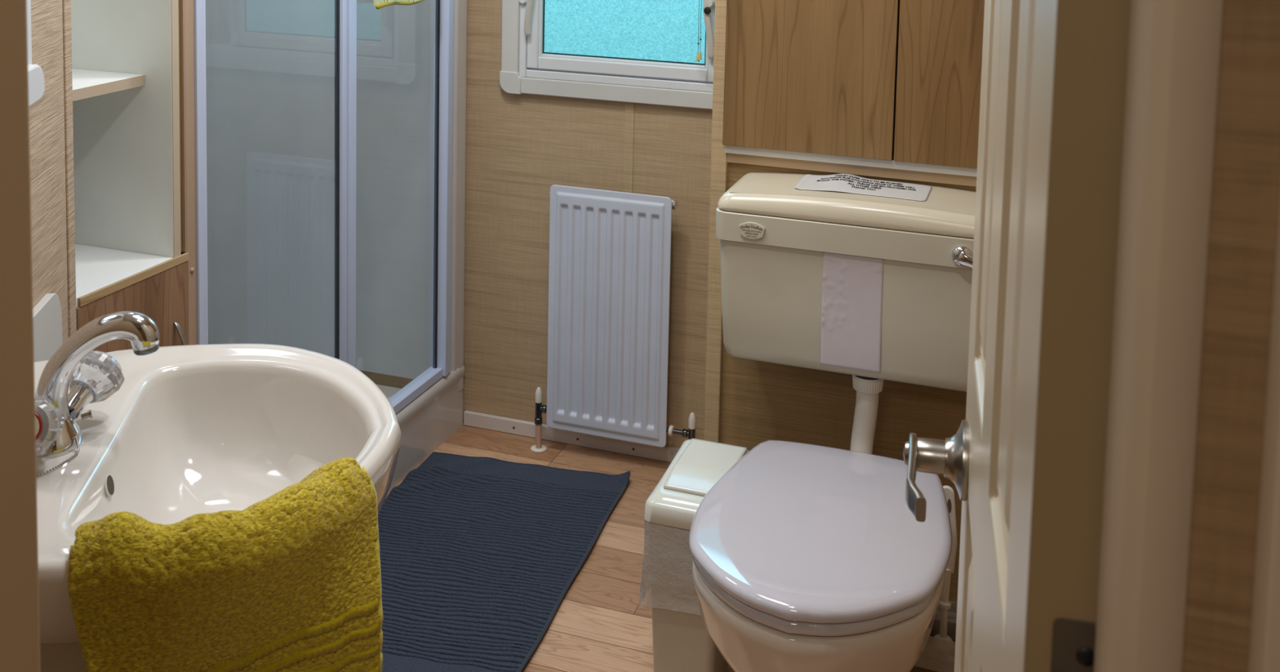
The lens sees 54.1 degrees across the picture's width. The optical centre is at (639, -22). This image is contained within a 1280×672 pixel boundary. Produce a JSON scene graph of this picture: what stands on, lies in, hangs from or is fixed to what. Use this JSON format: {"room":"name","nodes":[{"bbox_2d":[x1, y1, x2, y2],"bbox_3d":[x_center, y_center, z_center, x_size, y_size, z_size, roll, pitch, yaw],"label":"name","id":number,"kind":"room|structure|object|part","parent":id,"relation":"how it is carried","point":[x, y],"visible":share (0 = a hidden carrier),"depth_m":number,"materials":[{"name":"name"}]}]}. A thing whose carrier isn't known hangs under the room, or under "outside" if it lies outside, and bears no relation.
{"room":"bathroom","nodes":[
{"label":"bathroom","id":0,"kind":"room"},
{"bbox_2d":[28,0,68,342],"bbox_3d":[-0.780,0.236,1.369,0.030,2.120,0.927,0,5,-9],"label":"wall","id":1,"kind":"structure","parent":0,"point":[46,116],"depth_m":1.76,"materials":[{"name":"wood"}]},
{"bbox_2d":[26,0,44,107],"bbox_3d":[-0.753,-0.163,1.398,0.026,0.688,0.458,0,5,-9],"label":"mirror","id":2,"kind":"object","parent":1,"relation":"attached to","point":[36,77],"visible":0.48,"depth_m":1.62,"materials":[{"name":"white plastic"}]},
{"bbox_3d":[-0.759,-0.170,1.395,0.011,0.675,0.454,0,5,-9],"label":"frame","id":3,"kind":"part","parent":2,"relation":"part of","materials":[{"name":"white plastic"}]},
{"bbox_2d":[32,293,62,361],"bbox_3d":[-0.761,0.533,1.371,0.012,0.122,0.842,0,5,-9],"label":"backsplash","id":4,"kind":"structure","parent":1,"relation":"attached to","point":[47,314],"depth_m":1.72,"materials":[{"name":"white plastic"}]},
{"bbox_2d":[62,0,76,337],"bbox_3d":[-0.858,0.193,1.852,0.030,2.120,0.033,0,5,-9],"label":"trim","id":5,"kind":"structure","parent":1,"relation":"attached to","point":[66,4],"depth_m":1.86,"materials":[{"name":"wood"}]},
{"bbox_2d":[181,0,434,378],"bbox_3d":[-0.991,0.111,2.766,0.781,2.120,1.080,3,5,19],"label":"glass","id":6,"kind":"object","parent":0,"point":[269,64],"depth_m":3.31,"materials":[{"name":"clear glass"}]},
{"bbox_2d":[178,0,182,251],"bbox_3d":[-0.778,-0.208,2.096,0.006,1.360,0.014,3,5,19],"label":"trim","id":7,"kind":"structure","parent":6,"relation":"attached to","point":[180,35],"depth_m":2.14,"materials":[{"name":"brown wood"}]},
{"bbox_2d":[180,0,196,344],"bbox_3d":[-0.775,0.169,2.147,0.014,2.120,0.028,3,5,19],"label":"trim","id":8,"kind":"structure","parent":6,"relation":"attached to","point":[187,33],"depth_m":2.15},
{"bbox_2d":[359,0,712,448],"bbox_3d":[-0.051,0.108,3.047,2.360,2.120,0.060,3,5,19],"label":"wall","id":9,"kind":"structure","parent":0,"point":[518,147],"depth_m":3.12,"materials":[{"name":"wood"}]},
{"bbox_2d":[463,410,679,462],"bbox_3d":[-0.090,1.148,3.104,0.766,0.036,0.013,3,5,19],"label":"baseboard","id":10,"kind":"structure","parent":9,"relation":"attached to","point":[514,426],"depth_m":3.13,"materials":[{"name":"white wood"}]},
{"bbox_2d":[499,0,715,109],"bbox_3d":[-0.019,-0.093,2.977,0.671,0.786,0.083,3,5,19],"label":"window","id":11,"kind":"structure","parent":9,"relation":"in","point":[639,51],"depth_m":3.02,"materials":[{"name":"white upvc"},{"name":"frosted turquoise glass"}]},
{"bbox_3d":[-0.269,0.066,3.046,0.030,0.151,0.014,4,6,26],"label":"handle","id":12,"kind":"part","parent":11,"relation":"part of","materials":[{"name":"grey plastic"}]},
{"bbox_3d":[-0.034,-0.088,2.995,0.491,0.640,0.038,3,5,19],"label":"sash","id":13,"kind":"part","parent":11,"relation":"part of","materials":[{"name":"white plastic"}]},
{"bbox_3d":[-0.035,-0.088,2.994,0.423,0.572,0.006,3,5,19],"label":"pane","id":14,"kind":"part","parent":11,"relation":"part of","materials":[{"name":"teal glass"}]},
{"bbox_2d":[696,0,699,62],"bbox_3d":[0.140,-0.120,2.871,0.008,0.627,0.008,3,5,19],"label":"blind cord","id":15,"kind":"object","parent":11,"relation":"hanging from","point":[698,43],"visible":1,"depth_m":2.89,"materials":[{"name":"white fabric"}]},
{"bbox_3d":[0.141,-0.141,2.869,0.003,0.585,0.001,3,5,19],"label":"cord","id":16,"kind":"part","parent":15,"relation":"part of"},
{"bbox_2d":[697,0,702,59],"bbox_3d":[0.144,-0.123,2.863,0.008,0.621,0.008,3,5,19],"label":"blind cord","id":17,"kind":"object","parent":11,"relation":"hanging from","point":[700,39],"visible":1,"depth_m":2.88,"materials":[{"name":"white fabric"}]},
{"bbox_3d":[0.138,0.177,2.888,0.008,0.019,0.008,3,5,19],"label":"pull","id":18,"kind":"part","parent":17,"relation":"part of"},
{"bbox_3d":[0.146,-0.146,2.860,0.005,0.574,0.001,3,5,19],"label":"cord","id":19,"kind":"part","parent":17,"relation":"part of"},
{"bbox_3d":[0.159,0.111,2.903,0.030,0.151,0.014,2,5,11],"label":"handle","id":20,"kind":"part","parent":11,"relation":"part of","materials":[{"name":"grey plastic"}]},
{"bbox_3d":[0.163,0.056,2.906,0.024,0.024,0.026,3,5,19],"label":"handle","id":21,"kind":"part","parent":11,"relation":"part of","materials":[{"name":"white plastic"}]},
{"bbox_2d":[546,184,677,447],"bbox_3d":[-0.065,0.802,3.032,0.320,0.606,0.080,3,5,19],"label":"radiator","id":22,"kind":"object","parent":9,"relation":"attached to","point":[608,316],"visible":1,"depth_m":3.00,"materials":[{"name":"white metal"}]},
{"bbox_2d":[666,412,695,439],"bbox_3d":[0.097,1.103,2.978,0.073,0.156,0.025,3,5,19],"label":"radiator valve","id":23,"kind":"object","parent":22,"relation":"attached to","point":[690,433],"visible":0.58,"depth_m":2.96,"materials":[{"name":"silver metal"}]},
{"bbox_3d":[0.093,1.077,2.978,0.063,0.011,0.012,3,5,19],"label":"arm","id":24,"kind":"part","parent":23,"relation":"part of","materials":[{"name":"silver metal"}]},
{"bbox_2d":[623,102,634,192],"bbox_3d":[-0.033,0.700,3.055,0.023,0.860,0.003,3,5,19],"label":"trim","id":25,"kind":"structure","parent":9,"relation":"attached to","point":[629,107],"depth_m":3.03,"materials":[{"name":"wood"}]},
{"bbox_2d":[386,422,733,671],"bbox_3d":[-0.411,1.347,1.095,3.350,0.030,4.400,3,5,19],"label":"floor","id":26,"kind":"structure","parent":0,"point":[598,624],"depth_m":2.55,"materials":[{"name":"brown wood"}]},
{"bbox_2d":[40,643,85,671],"bbox_3d":[-0.624,0.947,1.423,0.304,0.702,0.461,0,5,-9],"label":"vanity cabinet","id":27,"kind":"object","parent":26,"relation":"on","point":[67,657],"visible":0.07,"depth_m":1.19,"materials":[{"name":"brown wood"}]},
{"bbox_2d":[34,343,401,644],"bbox_3d":[-0.518,0.604,1.420,0.486,0.190,0.545,0,5,-9],"label":"basin","id":28,"kind":"object","parent":27,"relation":"in","point":[188,430],"visible":0.49,"depth_m":1.55,"materials":[{"name":"white ceramic"}]},
{"bbox_2d":[35,311,159,476],"bbox_3d":[-0.614,0.443,1.367,0.132,0.148,0.184,3,5,19],"label":"mixer tap","id":29,"kind":"object","parent":28,"relation":"on","point":[90,375],"visible":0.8,"depth_m":1.37,"materials":[{"name":"silver metal"}]},
{"bbox_3d":[-0.638,0.470,1.322,0.061,0.060,0.056,3,5,19],"label":"knob","id":30,"kind":"part","parent":29,"relation":"part of","materials":[{"name":"clear plastic"}]},
{"bbox_3d":[-0.630,0.513,1.330,0.025,0.012,0.097,4,5,25],"label":"bead chain","id":31,"kind":"part","parent":29,"relation":"part of","materials":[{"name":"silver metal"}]},
{"bbox_3d":[-0.641,0.480,1.356,0.029,0.035,0.037,1,5,-2],"label":"knob stem","id":32,"kind":"part","parent":29,"relation":"part of","materials":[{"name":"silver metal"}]},
{"bbox_3d":[-0.635,0.474,1.411,0.029,0.037,0.039,3,5,19],"label":"knob stem","id":33,"kind":"part","parent":29,"relation":"part of","materials":[{"name":"silver metal"}]},
{"bbox_3d":[-0.627,0.456,1.440,0.061,0.060,0.055,3,5,19],"label":"knob","id":34,"kind":"part","parent":29,"relation":"part of","materials":[{"name":"clear plastic"}]},
{"bbox_3d":[-0.602,0.436,1.389,0.134,0.138,0.043,0,5,-12],"label":"spout","id":35,"kind":"part","parent":29,"relation":"part of","materials":[{"name":"silver metal"}]},
{"bbox_2d":[67,457,382,671],"bbox_3d":[-0.406,0.718,1.249,0.304,0.450,0.129,-2,6,-36],"label":"towel","id":36,"kind":"object","parent":28,"relation":"on","point":[290,580],"visible":1,"depth_m":1.19,"materials":[{"name":"yellow fabric"}]},
{"bbox_2d":[71,0,189,352],"bbox_3d":[-0.993,0.182,2.065,0.430,2.100,0.276,3,5,19],"label":"shelf unit","id":37,"kind":"object","parent":26,"relation":"on","point":[126,82],"visible":0.49,"depth_m":2.13,"materials":[{"name":"white wood"}]},
{"bbox_3d":[-1.034,0.172,2.066,0.334,0.018,0.228,3,5,19],"label":"shelf","id":38,"kind":"part","parent":37,"relation":"part of","materials":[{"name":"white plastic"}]},
{"bbox_3d":[-0.960,-0.196,2.142,0.391,1.360,0.018,3,5,19],"label":"panel","id":39,"kind":"part","parent":37,"relation":"part of","materials":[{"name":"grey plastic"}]},
{"bbox_3d":[-1.015,0.481,2.084,0.390,0.016,0.228,3,5,19],"label":"shelf","id":40,"kind":"part","parent":37,"relation":"part of","materials":[{"name":"white plastic"}]},
{"bbox_3d":[-0.834,0.850,2.074,0.015,0.714,0.256,3,5,19],"label":"door","id":41,"kind":"part","parent":37,"relation":"part of","materials":[{"name":"brown wood"}]},
{"bbox_3d":[-0.820,0.488,2.043,0.005,0.014,0.250,3,5,19],"label":"door rail","id":42,"kind":"part","parent":37,"relation":"part of","materials":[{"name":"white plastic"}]},
{"bbox_3d":[-0.780,0.652,2.136,0.029,0.137,0.012,3,5,19],"label":"handle","id":43,"kind":"part","parent":37,"relation":"part of","materials":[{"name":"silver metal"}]},
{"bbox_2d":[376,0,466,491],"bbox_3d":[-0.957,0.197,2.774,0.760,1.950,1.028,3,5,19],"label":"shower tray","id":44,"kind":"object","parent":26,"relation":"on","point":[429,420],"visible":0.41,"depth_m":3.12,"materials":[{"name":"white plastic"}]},
{"bbox_2d":[193,0,453,413],"bbox_3d":[-0.630,0.133,2.618,0.048,1.782,0.958,3,5,19],"label":"shower door frame","id":45,"kind":"structure","parent":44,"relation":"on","point":[345,11],"depth_m":2.68,"materials":[{"name":"white metal"}]},
{"bbox_3d":[-0.778,0.167,2.172,0.040,1.780,0.016,3,5,19],"label":"frame post","id":46,"kind":"part","parent":45,"relation":"part of","materials":[{"name":"white metal"}]},
{"bbox_3d":[-0.775,0.166,2.188,0.036,1.780,0.012,3,5,19],"label":"frame post","id":47,"kind":"part","parent":45,"relation":"part of","materials":[{"name":"white metal"}]},
{"bbox_3d":[-0.630,0.146,2.628,0.022,1.710,0.005,3,5,19],"label":"post","id":48,"kind":"part","parent":45,"relation":"part of","materials":[{"name":"white metal"}]},
{"bbox_3d":[-0.627,0.145,2.638,0.021,1.710,0.012,3,5,19],"label":"post","id":49,"kind":"part","parent":45,"relation":"part of","materials":[{"name":"white metal"}]},
{"bbox_3d":[-0.618,0.144,2.656,0.026,1.710,0.026,3,5,19],"label":"post","id":50,"kind":"part","parent":45,"relation":"part of","materials":[{"name":"white metal"}]},
{"bbox_2d":[373,0,424,8],"bbox_3d":[-0.508,-0.366,2.785,0.022,0.855,0.285,3,5,19],"label":"hand towel","id":51,"kind":"object","parent":45,"relation":"hanging from","point":[379,4],"visible":1,"depth_m":2.74,"materials":[{"name":"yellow fabric"}]},
{"bbox_3d":[-0.650,1.010,2.693,0.034,0.022,0.897,3,5,19],"label":"rail","id":52,"kind":"part","parent":45,"relation":"part of","materials":[{"name":"white metal"}]},
{"bbox_3d":[-0.479,0.099,3.044,0.040,1.780,0.012,3,5,19],"label":"frame post","id":53,"kind":"part","parent":45,"relation":"part of","materials":[{"name":"white metal"}]},
{"bbox_3d":[-0.475,0.097,3.061,0.037,1.780,0.018,3,5,19],"label":"frame post","id":54,"kind":"part","parent":45,"relation":"part of","materials":[{"name":"white metal"}]},
{"bbox_2d":[377,451,630,671],"bbox_3d":[-0.375,1.190,2.591,0.508,0.028,0.859,3,5,14],"label":"bath mat","id":55,"kind":"object","parent":26,"relation":"on","point":[479,556],"visible":0.85,"depth_m":2.60,"materials":[{"name":"blue fabric"}]},
{"bbox_2d":[530,386,546,452],"bbox_3d":[-0.244,1.085,3.094,0.050,0.156,0.040,3,5,19],"label":"radiator valve","id":56,"kind":"object","parent":26,"relation":"on","point":[540,408],"visible":1,"depth_m":3.09,"materials":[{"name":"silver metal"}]},
{"bbox_2d":[644,438,748,671],"bbox_3d":[0.107,1.054,2.254,0.147,0.378,0.241,3,5,19],"label":"bin","id":57,"kind":"object","parent":26,"relation":"on","point":[682,642],"visible":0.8,"depth_m":2.17,"materials":[{"name":"beige plastic"}]},
{"bbox_2d":[638,519,701,615],"bbox_3d":[0.105,1.011,2.251,0.153,0.171,0.242,3,5,19],"label":"liner","id":58,"kind":"object","parent":57,"relation":"in","point":[667,580],"visible":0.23,"depth_m":2.14,"materials":[{"name":"grey"}]},
{"bbox_2d":[688,440,952,671],"bbox_3d":[0.290,1.050,2.004,0.394,0.436,0.578,3,5,19],"label":"toilet","id":59,"kind":"object","parent":26,"relation":"on","point":[807,557],"visible":0.99,"depth_m":1.84,"materials":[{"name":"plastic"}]},
{"bbox_3d":[0.283,0.874,1.957,0.380,0.022,0.496,3,5,19],"label":"seat","id":60,"kind":"part","parent":59,"relation":"part of","materials":[{"name":"plastic"}]},
{"bbox_2d":[911,600,957,671],"bbox_3d":[0.530,1.191,2.227,0.123,0.128,0.130,3,5,19],"label":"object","id":61,"kind":"structure","parent":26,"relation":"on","point":[938,655],"depth_m":2.17,"materials":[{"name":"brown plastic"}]},
{"bbox_2d":[933,484,957,640],"bbox_3d":[0.537,1.069,2.206,0.052,0.366,0.052,3,5,19],"label":"pipe","id":62,"kind":"object","parent":61,"relation":"in","point":[944,603],"visible":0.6,"depth_m":2.20,"materials":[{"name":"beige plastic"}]},
{"bbox_3d":[0.538,1.103,2.208,0.016,0.137,0.015,3,5,19],"label":"stem","id":63,"kind":"part","parent":62,"relation":"part of","materials":[{"name":"white plastic"}]},
{"bbox_3d":[0.539,0.964,2.197,0.034,0.156,0.008,3,5,19],"label":"handle","id":64,"kind":"part","parent":62,"relation":"part of","materials":[{"name":"white plastic"}]},
{"bbox_2d":[720,162,976,602],"bbox_3d":[0.544,0.182,2.331,0.769,2.120,0.018,3,5,19],"label":"wall","id":65,"kind":"structure","parent":0,"point":[762,401],"depth_m":2.44,"materials":[{"name":"wood"}]},
{"bbox_2d":[703,0,728,442],"bbox_3d":[0.236,0.147,2.665,0.032,2.120,0.479,3,5,19],"label":"trim","id":66,"kind":"structure","parent":65,"relation":"attached to","point":[719,166],"depth_m":2.47,"materials":[{"name":"wood"}]},
{"bbox_2d":[715,172,976,391],"bbox_3d":[0.420,0.549,2.279,0.554,0.326,0.214,3,5,19],"label":"cistern","id":67,"kind":"object","parent":65,"relation":"attached to","point":[774,235],"visible":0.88,"depth_m":2.22,"materials":[{"name":"beige plastic"}]},
{"bbox_2d":[740,225,760,230],"bbox_3d":[0.200,0.447,2.251,0.040,0.008,0.001,3,5,19],"label":"print","id":68,"kind":"object","parent":67,"relation":"on","point":[742,227],"depth_m":2.25,"materials":[{"name":"grey"}]},
{"bbox_3d":[0.424,0.595,2.297,0.540,0.233,0.184,3,5,19],"label":"tank","id":69,"kind":"part","parent":67,"relation":"part of","materials":[{"name":"beige plastic"}]},
{"bbox_3d":[0.427,0.407,2.277,0.550,0.041,0.191,3,5,19],"label":"lid","id":70,"kind":"part","parent":67,"relation":"part of","materials":[{"name":"beige plastic"}]},
{"bbox_2d":[820,251,883,373],"bbox_3d":[0.375,0.591,2.222,0.106,0.212,0.016,3,5,19],"label":"sticker","id":71,"kind":"object","parent":67,"relation":"attached to","point":[852,287],"visible":1,"depth_m":2.22,"materials":[{"name":"white paper"}]},
{"bbox_3d":[0.431,0.391,2.287,0.509,0.011,0.168,3,5,19],"label":"lid","id":72,"kind":"part","parent":67,"relation":"part of","materials":[{"name":"beige plastic"}]},
{"bbox_2d":[794,173,932,200],"bbox_3d":[0.411,0.380,2.307,0.238,0.010,0.118,3,5,19],"label":"label","id":73,"kind":"object","parent":67,"relation":"on","point":[846,183],"visible":1,"depth_m":2.30,"materials":[{"name":"paper"}]},
{"bbox_2d":[848,182,880,188],"bbox_3d":[0.412,0.380,2.301,0.061,0.004,0.010,3,5,19],"label":"print","id":74,"kind":"object","parent":73,"relation":"on","point":[857,185],"depth_m":2.30,"materials":[{"name":"black"}]},
{"bbox_2d":[817,178,915,191],"bbox_3d":[0.418,0.379,2.316,0.182,0.007,0.010,3,5,19],"label":"print","id":75,"kind":"object","parent":73,"relation":"on","point":[849,181],"depth_m":2.31,"materials":[{"name":"black"}]},
{"bbox_2d":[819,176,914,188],"bbox_3d":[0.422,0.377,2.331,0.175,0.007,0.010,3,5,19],"label":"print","id":76,"kind":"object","parent":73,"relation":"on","point":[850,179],"depth_m":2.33,"materials":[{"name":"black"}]},
{"bbox_2d":[835,174,902,184],"bbox_3d":[0.427,0.375,2.345,0.127,0.006,0.010,3,5,19],"label":"print","id":77,"kind":"object","parent":73,"relation":"on","point":[853,177],"depth_m":2.34,"materials":[{"name":"black"}]},
{"bbox_2d":[849,374,884,453],"bbox_3d":[0.409,0.818,2.283,0.058,0.224,0.097,3,5,19],"label":"pipe","id":78,"kind":"object","parent":67,"relation":"attached to","point":[868,389],"visible":0.59,"depth_m":2.28,"materials":[{"name":"white plastic"}]},
{"bbox_2d":[855,375,878,379],"bbox_3d":[0.417,0.719,2.293,0.054,0.028,0.054,3,5,19],"label":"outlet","id":79,"kind":"object","parent":78,"relation":"attached to","point":[857,377],"depth_m":2.27,"materials":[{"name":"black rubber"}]},
{"bbox_3d":[0.548,0.473,2.132,0.036,0.036,0.011,3,5,19],"label":"flush lever","id":80,"kind":"part","parent":67,"relation":"part of","materials":[{"name":"silver metal"}]},
{"bbox_3d":[0.569,0.478,2.115,0.067,0.034,0.013,4,5,26],"label":"lever arm","id":81,"kind":"part","parent":67,"relation":"part of","materials":[{"name":"silver metal"}]},
{"bbox_2d":[722,0,984,186],"bbox_3d":[0.518,-0.179,2.288,0.724,1.114,0.026,3,5,19],"label":"upper cabinet","id":82,"kind":"object","parent":65,"relation":"attached to","point":[878,88],"visible":0.63,"depth_m":2.34,"materials":[{"name":"brown wood"}]},
{"bbox_3d":[0.328,-0.204,2.346,0.326,1.072,0.016,3,5,19],"label":"door","id":83,"kind":"part","parent":82,"relation":"part of","materials":[{"name":"brown wood"}]},
{"bbox_3d":[0.673,-0.186,2.229,0.396,1.072,0.016,3,5,19],"label":"door","id":84,"kind":"part","parent":82,"relation":"part of","materials":[{"name":"brown wood"}]},
{"bbox_2d":[1181,0,1279,671],"bbox_3d":[0.161,0.323,0.601,2.050,2.120,0.040,3,5,19],"label":"door frame","id":85,"kind":"structure","parent":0,"point":[1246,183],"depth_m":0.53,"materials":[{"name":"wood veneer panelling"}]},
{"bbox_2d":[0,0,40,671],"bbox_3d":[-0.424,0.354,0.792,0.060,2.000,0.057,3,5,19],"label":"trim","id":86,"kind":"structure","parent":85,"relation":"attached to","point":[20,632],"depth_m":0.78,"materials":[{"name":"brown wood"}]},
{"bbox_2d":[902,0,1130,671],"bbox_3d":[0.248,0.364,0.936,0.098,1.974,0.641,2,5,12],"label":"door","id":87,"kind":"structure","parent":85,"relation":"in","point":[1025,464],"depth_m":0.62,"materials":[{"name":"beige paint"}]},
{"bbox_3d":[0.253,0.461,1.164,0.016,0.036,0.127,2,5,8],"label":"lever","id":88,"kind":"part","parent":87,"relation":"part of","materials":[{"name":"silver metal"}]},
{"bbox_3d":[0.302,0.459,1.200,0.021,0.073,0.073,2,5,12],"label":"handle","id":89,"kind":"part","parent":87,"relation":"part of","materials":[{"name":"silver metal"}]},
{"bbox_2d":[1093,0,1222,671],"bbox_3d":[0.226,0.387,0.581,0.034,2.000,0.050,3,5,19],"label":"trim","id":90,"kind":"structure","parent":85,"relation":"attached to","point":[1174,46],"depth_m":0.54,"materials":[{"name":"beige wood"}]},
{"bbox_2d":[1247,192,1279,671],"bbox_3d":[0.274,0.332,0.533,0.031,2.120,0.016,3,5,19],"label":"trim","id":91,"kind":"structure","parent":85,"relation":"attached to","point":[1264,635],"depth_m":0.52,"materials":[{"name":"beige wood"}]}
]}

